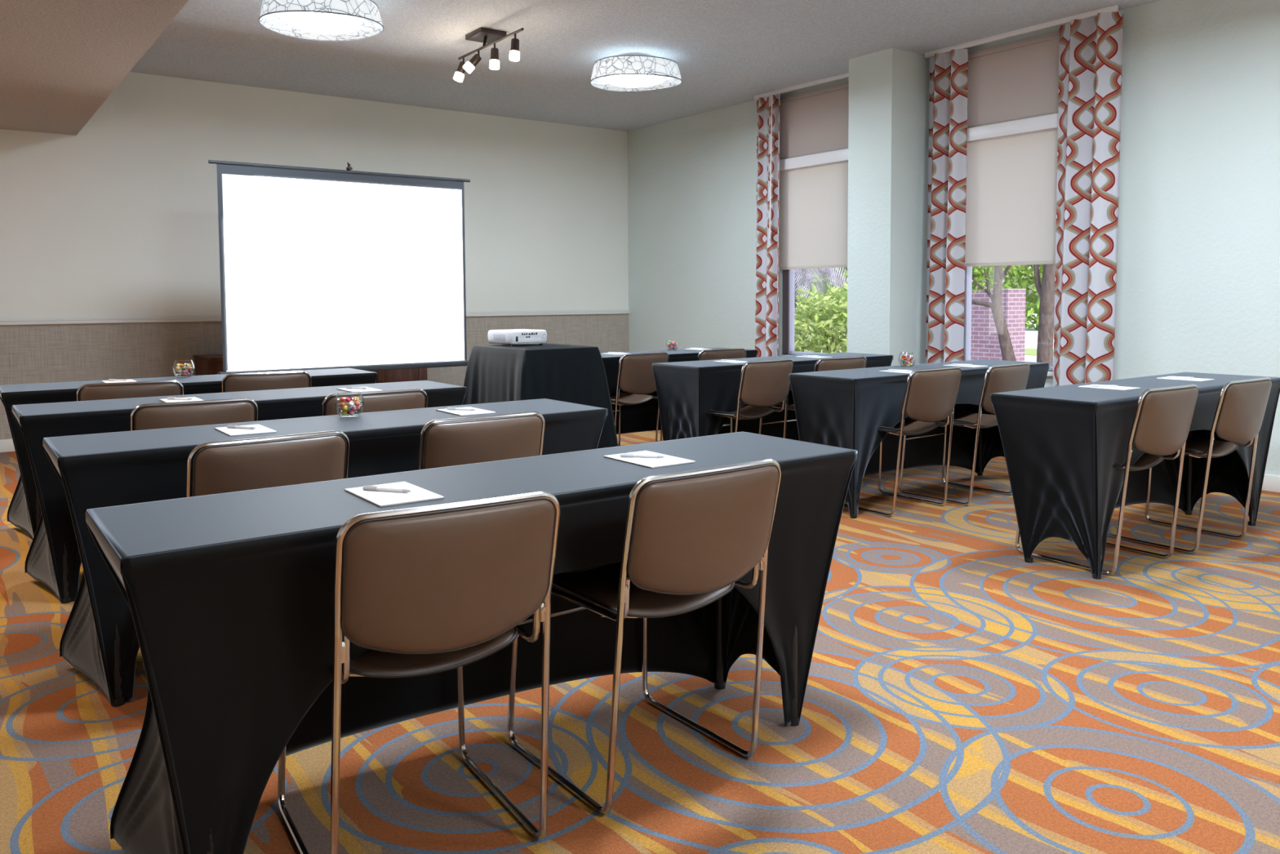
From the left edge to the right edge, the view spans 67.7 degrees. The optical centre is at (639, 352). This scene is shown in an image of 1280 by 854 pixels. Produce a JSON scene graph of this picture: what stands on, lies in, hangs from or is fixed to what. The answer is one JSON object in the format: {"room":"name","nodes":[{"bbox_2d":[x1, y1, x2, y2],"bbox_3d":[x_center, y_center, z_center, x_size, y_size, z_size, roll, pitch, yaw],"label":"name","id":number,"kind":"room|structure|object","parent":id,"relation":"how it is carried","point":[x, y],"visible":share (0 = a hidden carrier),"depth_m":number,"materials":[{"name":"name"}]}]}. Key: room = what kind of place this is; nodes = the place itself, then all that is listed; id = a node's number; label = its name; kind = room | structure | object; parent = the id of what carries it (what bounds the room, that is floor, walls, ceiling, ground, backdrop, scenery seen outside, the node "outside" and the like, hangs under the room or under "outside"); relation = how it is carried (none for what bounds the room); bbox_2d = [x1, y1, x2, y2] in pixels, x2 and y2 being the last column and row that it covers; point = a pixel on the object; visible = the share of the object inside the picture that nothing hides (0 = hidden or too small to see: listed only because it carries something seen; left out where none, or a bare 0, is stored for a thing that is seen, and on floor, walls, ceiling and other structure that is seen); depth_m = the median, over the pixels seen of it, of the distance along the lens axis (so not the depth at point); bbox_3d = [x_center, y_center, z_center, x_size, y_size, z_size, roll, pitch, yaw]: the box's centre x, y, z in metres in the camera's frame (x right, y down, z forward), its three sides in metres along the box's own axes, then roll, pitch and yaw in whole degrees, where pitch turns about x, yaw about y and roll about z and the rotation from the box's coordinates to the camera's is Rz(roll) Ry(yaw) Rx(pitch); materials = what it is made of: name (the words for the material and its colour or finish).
{"room":"hotel conference room","nodes":[
{"label":"hotel conference room","id":0,"kind":"room"},
{"bbox_2d":[0,0,188,135],"bbox_3d":[-2.689,-1.744,2.063,3.635,0.650,11.253,-3,4,-36],"label":"ceiling","id":1,"kind":"structure","parent":0,"point":[60,60],"depth_m":5.06,"materials":[{"name":"paint"}]},
{"bbox_2d":[0,71,628,318],"bbox_3d":[-3.756,-0.801,8.255,9.151,3.037,0.100,-3,4,-36],"label":"wall","id":2,"kind":"structure","parent":0,"point":[117,216],"depth_m":8.28,"materials":[{"name":"beige paint"}]},
{"bbox_2d":[0,438,15,452],"bbox_3d":[-3.721,0.668,8.288,8.931,0.100,0.016,-3,4,-36],"label":"baseboard","id":3,"kind":"structure","parent":2,"relation":"attached to","point":[6,445],"depth_m":7.41,"materials":[{"name":"white"}]},
{"bbox_2d":[0,313,629,439],"bbox_3d":[-3.727,0.174,8.263,8.931,0.890,0.006,-3,4,-36],"label":"wainscoting","id":4,"kind":"structure","parent":2,"relation":"attached to","point":[45,353],"depth_m":7.94,"materials":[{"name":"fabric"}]},
{"bbox_2d":[0,309,630,324],"bbox_3d":[-3.723,-0.290,8.226,8.931,0.050,0.030,-3,4,-36],"label":"chair rail","id":5,"kind":"object","parent":2,"relation":"attached to","point":[215,317],"visible":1,"depth_m":8.04,"materials":[{"name":"white"}]},
{"bbox_2d":[0,430,1279,853],"bbox_3d":[-0.448,1.006,3.856,9.151,0.100,11.253,-3,4,-36],"label":"floor","id":6,"kind":"structure","parent":0,"point":[964,695],"depth_m":2.57,"materials":[{"name":"carpet"}]},
{"bbox_2d":[75,379,183,400],"bbox_3d":[-2.530,0.521,4.745,0.460,0.790,0.593,-2,4,-30],"label":"chair","id":7,"kind":"object","parent":6,"relation":"on","point":[100,391],"visible":0.21,"depth_m":4.46,"materials":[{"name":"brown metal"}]},
{"bbox_2d":[0,368,377,538],"bbox_3d":[-2.415,0.514,5.254,1.830,0.743,0.500,-3,4,-36],"label":"table","id":8,"kind":"object","parent":6,"relation":"on","point":[24,512],"visible":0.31,"depth_m":4.78,"materials":[{"name":"black"}]},
{"bbox_2d":[102,379,135,382],"bbox_3d":[-2.735,0.155,5.017,0.142,0.004,0.216,-3,4,-36],"label":"notepad","id":9,"kind":"object","parent":8,"relation":"on","point":[127,380],"visible":0.51,"depth_m":5.00,"materials":[{"name":"white paper"}]},
{"bbox_2d":[108,378,126,381],"bbox_3d":[-2.751,0.148,5.028,0.122,0.012,0.010,1,3,18],"label":"pen","id":10,"kind":"object","parent":9,"relation":"on","point":[109,380],"visible":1,"depth_m":5.03,"materials":[{"name":"white plastic"}]},
{"bbox_2d":[173,359,194,377],"bbox_3d":[-2.534,0.092,5.297,0.109,0.096,0.109,-3,4,-36],"label":"candy bowl","id":11,"kind":"object","parent":8,"relation":"on","point":[185,359],"visible":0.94,"depth_m":5.29,"materials":[{"name":"clear glass"}]},
{"bbox_2d":[129,397,257,431],"bbox_3d":[-1.837,0.567,3.877,0.460,0.790,0.594,-3,4,-34],"label":"chair","id":12,"kind":"object","parent":6,"relation":"on","point":[192,413],"visible":0.18,"depth_m":3.60,"materials":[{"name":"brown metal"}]},
{"bbox_2d":[11,380,466,603],"bbox_3d":[-1.726,0.564,4.325,1.830,0.743,0.500,-3,4,-36],"label":"table","id":13,"kind":"object","parent":6,"relation":"on","point":[53,558],"visible":0.29,"depth_m":3.76,"materials":[{"name":"black"}]},
{"bbox_2d":[159,396,204,402],"bbox_3d":[-1.951,0.205,4.068,0.142,0.004,0.216,-3,4,-36],"label":"notepad","id":14,"kind":"object","parent":13,"relation":"on","point":[193,398],"visible":0.51,"depth_m":4.05,"materials":[{"name":"white paper"}]},
{"bbox_2d":[167,396,191,399],"bbox_3d":[-1.967,0.198,4.078,0.122,0.012,0.010,0,3,13],"label":"pen","id":15,"kind":"object","parent":14,"relation":"on","point":[169,397],"visible":1,"depth_m":4.07,"materials":[{"name":"white plastic"}]},
{"bbox_2d":[336,386,382,392],"bbox_3d":[-1.328,0.176,4.511,0.142,0.004,0.216,-3,4,-36],"label":"notepad","id":16,"kind":"object","parent":13,"relation":"on","point":[352,390],"visible":0.87,"depth_m":4.47,"materials":[{"name":"white paper"}]},
{"bbox_2d":[346,386,367,389],"bbox_3d":[-1.344,0.169,4.523,0.122,0.012,0.010,1,4,23],"label":"pen","id":17,"kind":"object","parent":16,"relation":"on","point":[347,387],"visible":1,"depth_m":4.52,"materials":[{"name":"white plastic"}]},
{"bbox_2d":[221,370,311,392],"bbox_3d":[-2.097,0.486,5.296,0.460,0.790,0.594,-2,4,-29],"label":"chair","id":18,"kind":"object","parent":6,"relation":"on","point":[234,382],"visible":0.16,"depth_m":5.01,"materials":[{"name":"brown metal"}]},
{"bbox_2d":[186,430,349,497],"bbox_3d":[-1.199,0.619,2.913,0.460,0.790,0.593,-3,4,-39],"label":"chair","id":19,"kind":"object","parent":6,"relation":"on","point":[257,463],"visible":0.26,"depth_m":2.65,"materials":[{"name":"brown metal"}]},
{"bbox_2d":[192,354,427,383],"bbox_3d":[-2.891,0.348,8.546,1.934,0.700,0.528,-3,4,-36],"label":"credenza","id":20,"kind":"object","parent":6,"relation":"on","point":[205,364],"visible":0.13,"depth_m":8.63,"materials":[{"name":"brown wood"}]},
{"bbox_2d":[42,398,608,706],"bbox_3d":[-1.008,0.614,3.385,1.830,0.743,0.500,-3,4,-36],"label":"table","id":21,"kind":"object","parent":6,"relation":"on","point":[99,639],"visible":0.34,"depth_m":2.89,"materials":[{"name":"black fabric"}]},
{"bbox_2d":[214,424,276,435],"bbox_3d":[-1.300,0.255,3.139,0.142,0.004,0.216,-3,4,-36],"label":"notepad","id":22,"kind":"object","parent":21,"relation":"on","point":[259,428],"visible":0.97,"depth_m":3.11,"materials":[{"name":"white paper"}]},
{"bbox_2d":[226,424,255,429],"bbox_3d":[-1.316,0.248,3.151,0.122,0.012,0.010,1,4,23],"label":"pen","id":23,"kind":"object","parent":22,"relation":"on","point":[231,426],"visible":1,"depth_m":3.15,"materials":[{"name":"white plastic"}]},
{"bbox_2d":[334,391,364,417],"bbox_3d":[-1.061,0.191,3.485,0.103,0.090,0.103,-3,4,-36],"label":"candy bowl","id":24,"kind":"object","parent":21,"relation":"on","point":[355,415],"visible":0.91,"depth_m":3.48,"materials":[{"name":"clear glass"}]},
{"bbox_2d":[339,410,348,414],"bbox_3d":[-1.077,0.221,3.474,0.020,0.016,0.037,1,4,26],"label":"candy","id":25,"kind":"object","parent":24,"relation":"in","point":[343,412],"visible":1,"depth_m":3.47,"materials":[{"name":"yellow food"}]},
{"bbox_2d":[340,405,350,411],"bbox_3d":[-1.068,0.205,3.458,0.034,0.023,0.020,1,4,21],"label":"candy","id":26,"kind":"object","parent":24,"relation":"in","point":[344,408],"visible":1,"depth_m":3.45,"materials":[{"name":"yellow food"}]},
{"bbox_2d":[342,397,352,402],"bbox_3d":[-1.058,0.173,3.459,0.035,0.020,0.020,-1,3,-5],"label":"candy","id":27,"kind":"object","parent":24,"relation":"in","point":[347,399],"visible":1,"depth_m":3.45,"materials":[{"name":"red food"}]},
{"bbox_2d":[346,401,355,406],"bbox_3d":[-1.048,0.189,3.458,0.035,0.020,0.020,0,3,6],"label":"candy","id":28,"kind":"object","parent":24,"relation":"in","point":[351,404],"visible":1,"depth_m":3.45,"materials":[{"name":"white food"}]},
{"bbox_2d":[352,401,362,405],"bbox_3d":[-1.031,0.187,3.483,0.037,0.015,0.019,-2,4,-21],"label":"candy","id":29,"kind":"object","parent":24,"relation":"in","point":[357,403],"visible":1,"depth_m":3.48,"materials":[{"name":"orange food"}]},
{"bbox_2d":[435,406,495,415],"bbox_3d":[-0.663,0.224,3.623,0.142,0.004,0.216,-3,4,-36],"label":"notepad","id":30,"kind":"object","parent":21,"relation":"on","point":[460,412],"visible":0.96,"depth_m":3.58,"materials":[{"name":"white paper"}]},
{"bbox_2d":[447,407,475,410],"bbox_3d":[-0.680,0.216,3.634,0.122,0.012,0.010,1,3,18],"label":"pen","id":31,"kind":"object","parent":30,"relation":"on","point":[448,408],"visible":1,"depth_m":3.63,"materials":[{"name":"white plastic"}]},
{"bbox_2d":[208,160,470,374],"bbox_3d":[-2.275,-0.347,7.412,1.997,2.199,0.647,-3,4,-36],"label":"projection screen","id":32,"kind":"object","parent":6,"relation":"on","point":[320,268],"visible":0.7,"depth_m":7.23,"materials":[{"name":"fabric"}]},
{"bbox_2d":[321,388,427,415],"bbox_3d":[-1.244,0.543,4.226,0.460,0.790,0.593,-3,4,-33],"label":"chair","id":33,"kind":"object","parent":6,"relation":"on","point":[410,398],"visible":0.2,"depth_m":3.97,"materials":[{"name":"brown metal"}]},
{"bbox_2d":[277,491,559,853],"bbox_3d":[-0.489,0.664,2.054,0.460,0.790,0.593,-2,4,-32],"label":"chair","id":34,"kind":"object","parent":6,"relation":"on","point":[429,589],"visible":0.94,"depth_m":1.80,"materials":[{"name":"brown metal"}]},
{"bbox_2d":[85,431,857,853],"bbox_3d":[-0.274,0.669,2.353,1.830,0.743,0.500,-3,4,-36],"label":"table","id":35,"kind":"object","parent":6,"relation":"on","point":[228,596],"visible":0.66,"depth_m":1.99,"materials":[{"name":"black fabric"}]},
{"bbox_2d":[344,481,444,506],"bbox_3d":[-0.543,0.311,2.101,0.142,0.004,0.216,-3,4,-36],"label":"notepad","id":36,"kind":"object","parent":35,"relation":"on","point":[380,498],"visible":0.97,"depth_m":2.07,"materials":[{"name":"white paper"}]},
{"bbox_2d":[362,485,411,492],"bbox_3d":[-0.560,0.304,2.112,0.122,0.012,0.010,1,3,18],"label":"pen","id":37,"kind":"object","parent":36,"relation":"on","point":[376,488],"visible":1,"depth_m":2.11,"materials":[{"name":"white plastic"}]},
{"bbox_2d":[604,450,695,468],"bbox_3d":[0.023,0.283,2.529,0.142,0.004,0.216,-3,4,-36],"label":"notepad","id":38,"kind":"object","parent":35,"relation":"on","point":[668,460],"visible":0.96,"depth_m":2.50,"materials":[{"name":"white paper"}]},
{"bbox_2d":[619,453,664,457],"bbox_3d":[0.006,0.276,2.539,0.122,0.012,0.010,0,3,13],"label":"pen","id":39,"kind":"object","parent":38,"relation":"on","point":[622,455],"visible":1,"depth_m":2.54,"materials":[{"name":"white plastic"}]},
{"bbox_2d":[417,411,545,470],"bbox_3d":[-0.657,0.589,3.368,0.460,0.790,0.593,-3,4,-35],"label":"chair","id":40,"kind":"object","parent":6,"relation":"on","point":[443,442],"visible":0.32,"depth_m":3.09,"materials":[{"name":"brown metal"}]},
{"bbox_2d":[462,342,618,448],"bbox_3d":[-0.677,0.390,6.206,0.783,0.860,0.960,-3,4,-36],"label":"table","id":41,"kind":"object","parent":6,"relation":"on","point":[495,373],"visible":0.52,"depth_m":5.96,"materials":[{"name":"black fabric"}]},
{"bbox_2d":[488,328,546,346],"bbox_3d":[-0.817,-0.099,6.334,0.293,0.101,0.316,-3,4,-40],"label":"projector","id":42,"kind":"object","parent":41,"relation":"on","point":[506,336],"visible":1,"depth_m":6.22,"materials":[{"name":"white plastic"}]},
{"bbox_2d":[493,333,505,340],"bbox_3d":[-0.918,-0.098,6.231,0.005,0.039,0.140,-3,4,-40],"label":"vent","id":43,"kind":"object","parent":42,"relation":"attached to","point":[496,336],"depth_m":6.23,"materials":[{"name":"grey"}]},
{"bbox_2d":[609,351,668,445],"bbox_3d":[-0.136,0.387,6.807,0.460,0.790,0.594,-3,4,-41],"label":"chair","id":44,"kind":"object","parent":6,"relation":"on","point":[637,377],"visible":0.69,"depth_m":6.55,"materials":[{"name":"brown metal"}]},
{"bbox_2d":[506,458,781,814],"bbox_3d":[0.005,0.642,2.394,0.460,0.790,0.593,-3,4,-36],"label":"chair","id":45,"kind":"object","parent":6,"relation":"on","point":[695,533],"visible":0.94,"depth_m":2.16,"materials":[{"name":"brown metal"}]},
{"bbox_2d":[600,347,758,434],"bbox_3d":[0.079,0.376,7.389,1.830,0.743,0.475,-3,4,-36],"label":"table","id":46,"kind":"object","parent":6,"relation":"on","point":[642,417],"visible":0.09,"depth_m":7.50,"materials":[{"name":"black"}]},
{"bbox_2d":[604,352,626,355],"bbox_3d":[-0.167,0.011,7.243,0.142,0.004,0.216,-3,4,-36],"label":"notepad","id":47,"kind":"object","parent":46,"relation":"on","point":[604,353],"visible":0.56,"depth_m":7.18,"materials":[{"name":"white paper"}]},
{"bbox_2d":[608,351,622,353],"bbox_3d":[-0.184,0.004,7.253,0.122,0.012,0.010,0,3,13],"label":"pen","id":48,"kind":"object","parent":47,"relation":"on","point":[608,352],"visible":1,"depth_m":7.25,"materials":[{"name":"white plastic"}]},
{"bbox_2d":[684,348,711,350],"bbox_3d":[0.483,-0.024,7.793,0.142,0.004,0.216,-3,4,-36],"label":"notepad","id":49,"kind":"object","parent":46,"relation":"on","point":[684,348],"visible":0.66,"depth_m":7.79,"materials":[{"name":"white paper"}]},
{"bbox_2d":[655,347,746,441],"bbox_3d":[0.467,0.356,7.287,0.460,0.790,0.593,-3,4,-33],"label":"chair","id":50,"kind":"object","parent":6,"relation":"on","point":[736,353],"visible":0.24,"depth_m":7.02,"materials":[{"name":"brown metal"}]},
{"bbox_2d":[706,358,793,438],"bbox_3d":[0.614,0.430,5.995,0.460,0.790,0.593,-3,4,-39],"label":"chair","id":51,"kind":"object","parent":6,"relation":"on","point":[766,384],"visible":0.77,"depth_m":5.76,"materials":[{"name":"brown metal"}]},
{"bbox_2d":[652,352,893,440],"bbox_3d":[0.960,0.417,6.584,1.830,0.743,0.475,-3,4,-36],"label":"table","id":52,"kind":"object","parent":6,"relation":"on","point":[686,390],"visible":0.42,"depth_m":6.07,"materials":[{"name":"black"}]},
{"bbox_2d":[713,360,746,363],"bbox_3d":[0.609,0.062,6.288,0.142,0.004,0.216,-3,4,-36],"label":"notepad","id":53,"kind":"object","parent":52,"relation":"on","point":[731,362],"visible":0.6,"depth_m":6.26,"materials":[{"name":"white paper"}]},
{"bbox_2d":[795,355,832,358],"bbox_3d":[1.228,0.033,6.729,0.142,0.004,0.216,-3,4,-36],"label":"notepad","id":54,"kind":"object","parent":52,"relation":"on","point":[820,357],"visible":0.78,"depth_m":6.67,"materials":[{"name":"white paper"}]},
{"bbox_2d":[802,355,819,356],"bbox_3d":[1.211,0.026,6.740,0.122,0.012,0.010,1,3,18],"label":"pen","id":55,"kind":"object","parent":54,"relation":"on","point":[802,355],"visible":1,"depth_m":6.74,"materials":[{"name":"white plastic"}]},
{"bbox_2d":[758,355,866,434],"bbox_3d":[1.127,0.412,6.253,0.460,0.790,0.593,-3,4,-33],"label":"chair","id":56,"kind":"object","parent":6,"relation":"on","point":[855,362],"visible":0.23,"depth_m":6.00,"materials":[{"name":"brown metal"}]},
{"bbox_2d":[843,366,961,516],"bbox_3d":[1.413,0.466,5.289,0.460,0.790,0.593,-3,4,-36],"label":"chair","id":57,"kind":"object","parent":6,"relation":"on","point":[931,396],"visible":0.75,"depth_m":5.05,"materials":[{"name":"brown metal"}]},
{"bbox_2d":[788,359,1049,518],"bbox_3d":[1.712,0.464,5.699,1.830,0.743,0.475,-3,4,-36],"label":"table","id":58,"kind":"object","parent":6,"relation":"on","point":[846,408],"visible":0.52,"depth_m":5.26,"materials":[{"name":"black"}]},
{"bbox_2d":[879,369,912,373],"bbox_3d":[1.481,0.110,5.379,0.142,0.004,0.216,-3,4,-36],"label":"notepad","id":59,"kind":"object","parent":58,"relation":"on","point":[886,371],"visible":0.44,"depth_m":5.34,"materials":[{"name":"white paper"}]},
{"bbox_2d":[888,368,910,371],"bbox_3d":[1.465,0.102,5.390,0.122,0.012,0.010,1,3,18],"label":"pen","id":60,"kind":"object","parent":59,"relation":"on","point":[891,370],"visible":1,"depth_m":5.39,"materials":[{"name":"white plastic"}]},
{"bbox_2d":[942,364,987,367],"bbox_3d":[1.980,0.082,5.806,0.142,0.004,0.216,-3,4,-36],"label":"notepad","id":61,"kind":"object","parent":58,"relation":"on","point":[966,366],"visible":0.8,"depth_m":5.77,"materials":[{"name":"white paper"}]},
{"bbox_2d":[951,363,972,364],"bbox_3d":[1.963,0.075,5.816,0.122,0.012,0.010,0,3,14],"label":"pen","id":62,"kind":"object","parent":61,"relation":"on","point":[952,363],"visible":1,"depth_m":5.82,"materials":[{"name":"white plastic"}]},
{"bbox_2d":[898,362,1030,505],"bbox_3d":[1.894,0.448,5.551,0.460,0.790,0.593,-3,4,-39],"label":"chair","id":63,"kind":"object","parent":6,"relation":"on","point":[1006,377],"visible":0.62,"depth_m":5.34,"materials":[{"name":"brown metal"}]},
{"bbox_2d":[1015,384,1198,574],"bbox_3d":[2.063,0.524,4.214,0.460,0.790,0.593,-3,4,-33],"label":"chair","id":64,"kind":"object","parent":6,"relation":"on","point":[1164,421],"visible":0.66,"depth_m":3.95,"materials":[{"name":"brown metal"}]},
{"bbox_2d":[990,372,1279,579],"bbox_3d":[2.417,0.526,4.559,1.830,0.743,0.475,-3,4,-36],"label":"table","id":65,"kind":"object","parent":6,"relation":"on","point":[1061,444],"visible":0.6,"depth_m":4.11,"materials":[{"name":"black"}]},
{"bbox_2d":[1078,385,1140,390],"bbox_3d":[2.163,0.162,4.401,0.142,0.004,0.216,-3,4,-36],"label":"notepad","id":66,"kind":"object","parent":65,"relation":"on","point":[1118,388],"visible":0.82,"depth_m":4.36,"materials":[{"name":"white paper"}]},
{"bbox_2d":[1089,384,1118,386],"bbox_3d":[2.146,0.155,4.411,0.122,0.012,0.010,0,3,13],"label":"pen","id":67,"kind":"object","parent":66,"relation":"on","point":[1091,385],"visible":1,"depth_m":4.41,"materials":[{"name":"white plastic"}]},
{"bbox_2d":[1156,376,1214,381],"bbox_3d":[2.752,0.135,4.814,0.142,0.004,0.216,-3,4,-36],"label":"notepad","id":68,"kind":"object","parent":65,"relation":"on","point":[1166,378],"visible":0.76,"depth_m":4.77,"materials":[{"name":"white paper"}]},
{"bbox_2d":[1167,375,1194,378],"bbox_3d":[2.736,0.127,4.826,0.122,0.012,0.010,1,4,23],"label":"pen","id":69,"kind":"object","parent":68,"relation":"on","point":[1169,376],"visible":1,"depth_m":4.82,"materials":[{"name":"white plastic"}]},
{"bbox_2d":[1106,377,1271,553],"bbox_3d":[2.587,0.503,4.532,0.460,0.790,0.594,-3,4,-34],"label":"chair","id":70,"kind":"object","parent":6,"relation":"on","point":[1242,403],"visible":0.78,"depth_m":4.28,"materials":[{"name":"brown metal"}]},
{"bbox_2d":[129,0,1159,131],"bbox_3d":[0.999,-2.197,4.748,5.516,0.100,11.253,-3,4,-36],"label":"ceiling","id":71,"kind":"structure","parent":0,"point":[727,53],"depth_m":7.08,"materials":[{"name":"white paint"}]},
{"bbox_2d":[258,0,383,40],"bbox_3d":[-1.932,-2.081,5.835,0.716,0.222,0.772,0,3,-2],"label":"ceiling lamp","id":72,"kind":"object","parent":71,"relation":"attached to","point":[311,20],"visible":1,"depth_m":5.73,"materials":[{"name":"fabric"}]},
{"bbox_2d":[283,12,360,34],"bbox_3d":[-1.935,-2.007,5.836,0.446,0.006,0.482,0,3,-2],"label":"diffuser","id":73,"kind":"object","parent":72,"relation":"attached to","point":[318,23],"depth_m":5.83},
{"bbox_2d":[453,26,524,82],"bbox_3d":[-1.021,-2.092,6.603,0.249,0.300,0.940,-3,4,-36],"label":"track light","id":74,"kind":"object","parent":71,"relation":"attached to","point":[485,35],"visible":1,"depth_m":6.65,"materials":[{"name":"brown metal"}]},
{"bbox_2d":[590,53,682,92],"bbox_3d":[-0.031,-2.184,7.425,0.716,0.222,0.772,0,3,-2],"label":"ceiling lamp","id":75,"kind":"object","parent":71,"relation":"attached to","point":[628,73],"visible":1,"depth_m":7.21,"materials":[{"name":"white"}]},
{"bbox_2d":[607,74,664,87],"bbox_3d":[-0.034,-2.110,7.426,0.446,0.006,0.482,0,3,-2],"label":"diffuser","id":76,"kind":"object","parent":75,"relation":"attached to","point":[624,80],"depth_m":7.43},
{"bbox_2d":[753,71,848,100],"bbox_3d":[1.495,-2.336,8.307,0.034,0.039,1.434,-3,4,-36],"label":"track","id":77,"kind":"object","parent":71,"relation":"attached to","point":[844,75],"visible":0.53,"depth_m":8.36,"materials":[{"name":"white"}]},
{"bbox_2d":[755,93,780,357],"bbox_3d":[1.166,-0.854,8.812,0.129,2.982,0.347,-3,4,-36],"label":"curtain","id":78,"kind":"object","parent":77,"relation":"hanging from","point":[768,108],"visible":0.89,"depth_m":8.79,"materials":[{"name":"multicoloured fabric"}]},
{"bbox_2d":[924,4,1118,57],"bbox_3d":[2.640,-2.253,6.750,0.034,0.039,1.484,-3,4,-36],"label":"track","id":79,"kind":"object","parent":71,"relation":"attached to","point":[1113,8],"visible":1,"depth_m":6.67,"materials":[{"name":"white"}]},
{"bbox_2d":[925,48,968,363],"bbox_3d":[2.300,-0.772,7.266,0.139,2.982,0.334,-3,4,-36],"label":"curtain","id":80,"kind":"object","parent":79,"relation":"hanging from","point":[948,72],"visible":0.79,"depth_m":7.22,"materials":[{"name":"fabric"}]},
{"bbox_2d":[1053,10,1123,386],"bbox_3d":[2.953,-0.724,6.374,0.151,2.982,0.437,-3,4,-36],"label":"curtain","id":81,"kind":"object","parent":79,"relation":"hanging from","point":[1091,51],"visible":0.78,"depth_m":6.36,"materials":[{"name":"fabric"}]},
{"bbox_2d":[847,48,929,365],"bbox_3d":[1.972,-0.796,7.585,0.466,3.037,0.425,-3,4,-36],"label":"wall pillar","id":82,"kind":"structure","parent":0,"point":[888,113],"depth_m":7.40,"materials":[{"name":"paint"}]},
{"bbox_2d":[626,0,1279,475],"bbox_3d":[3.183,-0.736,6.431,0.120,3.037,11.053,-3,4,-36],"label":"wall","id":83,"kind":"structure","parent":0,"point":[1197,285],"depth_m":6.11,"materials":[{"name":"white paint"}]},
{"bbox_2d":[777,269,826,355],"bbox_3d":[1.604,-1.105,8.521,0.170,2.350,1.000,-3,4,-36],"label":"window","id":84,"kind":"structure","parent":83,"relation":"in","point":[788,275],"depth_m":8.87,"materials":[{"name":"grey"}]},
{"bbox_2d":[778,148,848,270],"bbox_3d":[1.541,-1.245,8.467,0.075,1.002,1.010,-3,4,-36],"label":"roller blind","id":85,"kind":"object","parent":83,"relation":"attached to","point":[813,223],"visible":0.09,"depth_m":8.47,"materials":[{"name":"white"}]},
{"bbox_2d":[779,81,848,159],"bbox_3d":[1.550,-2.031,8.432,0.040,0.569,1.010,-3,4,-36],"label":"roller blind","id":86,"kind":"object","parent":83,"relation":"attached to","point":[813,122],"visible":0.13,"depth_m":8.43,"materials":[{"name":"fabric"}]},
{"bbox_2d":[963,266,1053,376],"bbox_3d":[2.734,-1.022,6.984,0.170,2.350,0.980,-3,4,-36],"label":"window","id":87,"kind":"structure","parent":83,"relation":"in","point":[968,270],"depth_m":7.34,"materials":[{"name":"grey"}]},
{"bbox_2d":[964,113,1057,266],"bbox_3d":[2.671,-1.148,6.930,0.075,1.032,0.990,-3,4,-36],"label":"roller blind","id":88,"kind":"object","parent":83,"relation":"attached to","point":[1011,200],"visible":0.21,"depth_m":6.90,"materials":[{"name":"white"}]},
{"bbox_2d":[967,30,1059,128],"bbox_3d":[2.680,-1.949,6.894,0.040,0.569,0.990,-3,4,-36],"label":"roller blind","id":89,"kind":"object","parent":83,"relation":"attached to","point":[1015,80],"visible":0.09,"depth_m":6.86,"materials":[{"name":"fabric"}]},
{"bbox_2d":[1261,474,1279,493],"bbox_3d":[2.949,0.742,6.338,0.482,0.100,11.053,-3,4,-36],"label":"baseboard","id":90,"kind":"structure","parent":83,"relation":"attached to","point":[1270,482],"depth_m":5.65,"materials":[{"name":"white"}]},
{"label":"outside","id":91,"kind":"structure","parent":0,"visible":0},
{"bbox_2d":[806,346,1036,362],"bbox_3d":[-1.481,0.060,23.756,12.749,0.200,80.000,-3,4,-36],"label":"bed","id":92,"kind":"object","parent":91,"point":[1027,357],"depth_m":19.98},
{"bbox_2d":[794,271,847,353],"bbox_3d":[2.252,-0.254,13.187,1.310,1.808,3.265,-3,4,-36],"label":"leafy bush","id":93,"kind":"object","parent":92,"relation":"on","point":[812,321],"visible":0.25,"depth_m":12.56,"materials":[{"name":"green plant"}]},
{"bbox_2d":[794,266,847,319],"bbox_3d":[3.017,-1.052,18.817,4.092,2.554,3.940,1,4,21],"label":"palm","id":94,"kind":"object","parent":92,"relation":"on","point":[833,273],"visible":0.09,"depth_m":17.86,"materials":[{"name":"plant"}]},
{"bbox_2d":[970,288,1026,361],"bbox_3d":[5.975,-0.451,17.729,0.600,1.430,2.280,-3,4,-36],"label":"brick wall","id":95,"kind":"structure","parent":92,"relation":"on","point":[984,344],"depth_m":16.90,"materials":[{"name":"brick"}]},
{"bbox_2d":[971,264,1034,360],"bbox_3d":[4.928,-1.196,13.774,1.920,3.415,2.360,0,3,0],"label":"tree","id":96,"kind":"object","parent":92,"relation":"on","point":[1005,342],"visible":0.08,"depth_m":13.36,"materials":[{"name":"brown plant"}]},
{"bbox_2d":[1033,263,1055,366],"bbox_3d":[6.039,-1.168,12.441,1.813,3.471,1.547,0,3,-2],"label":"tree","id":97,"kind":"object","parent":92,"relation":"on","point":[1046,291],"visible":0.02,"depth_m":12.77,"materials":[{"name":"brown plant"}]},
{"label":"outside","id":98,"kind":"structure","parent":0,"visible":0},
{"bbox_2d":[807,338,1053,355],"bbox_3d":[4.586,-0.237,28.197,2.300,0.210,80.000,-3,4,-36],"label":"lawn","id":99,"kind":"structure","parent":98,"point":[1027,351],"depth_m":22.11,"materials":[{"name":"plant"}]},
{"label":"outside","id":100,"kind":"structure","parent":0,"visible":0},
{"bbox_2d":[805,308,1053,349],"bbox_3d":[24.256,-2.256,61.169,68.500,0.200,110.000,-3,4,-36],"label":"paving","id":101,"kind":"object","parent":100,"point":[1031,334],"depth_m":29.50,"materials":[{"name":"concrete"}]},
{"bbox_2d":[796,264,1043,329],"bbox_3d":[11.933,-3.653,39.616,3.489,6.249,20.622,-3,4,-36],"label":"hedge","id":102,"kind":"object","parent":101,"relation":"on","point":[1033,304],"visible":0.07,"depth_m":36.17,"materials":[{"name":"green plant"}]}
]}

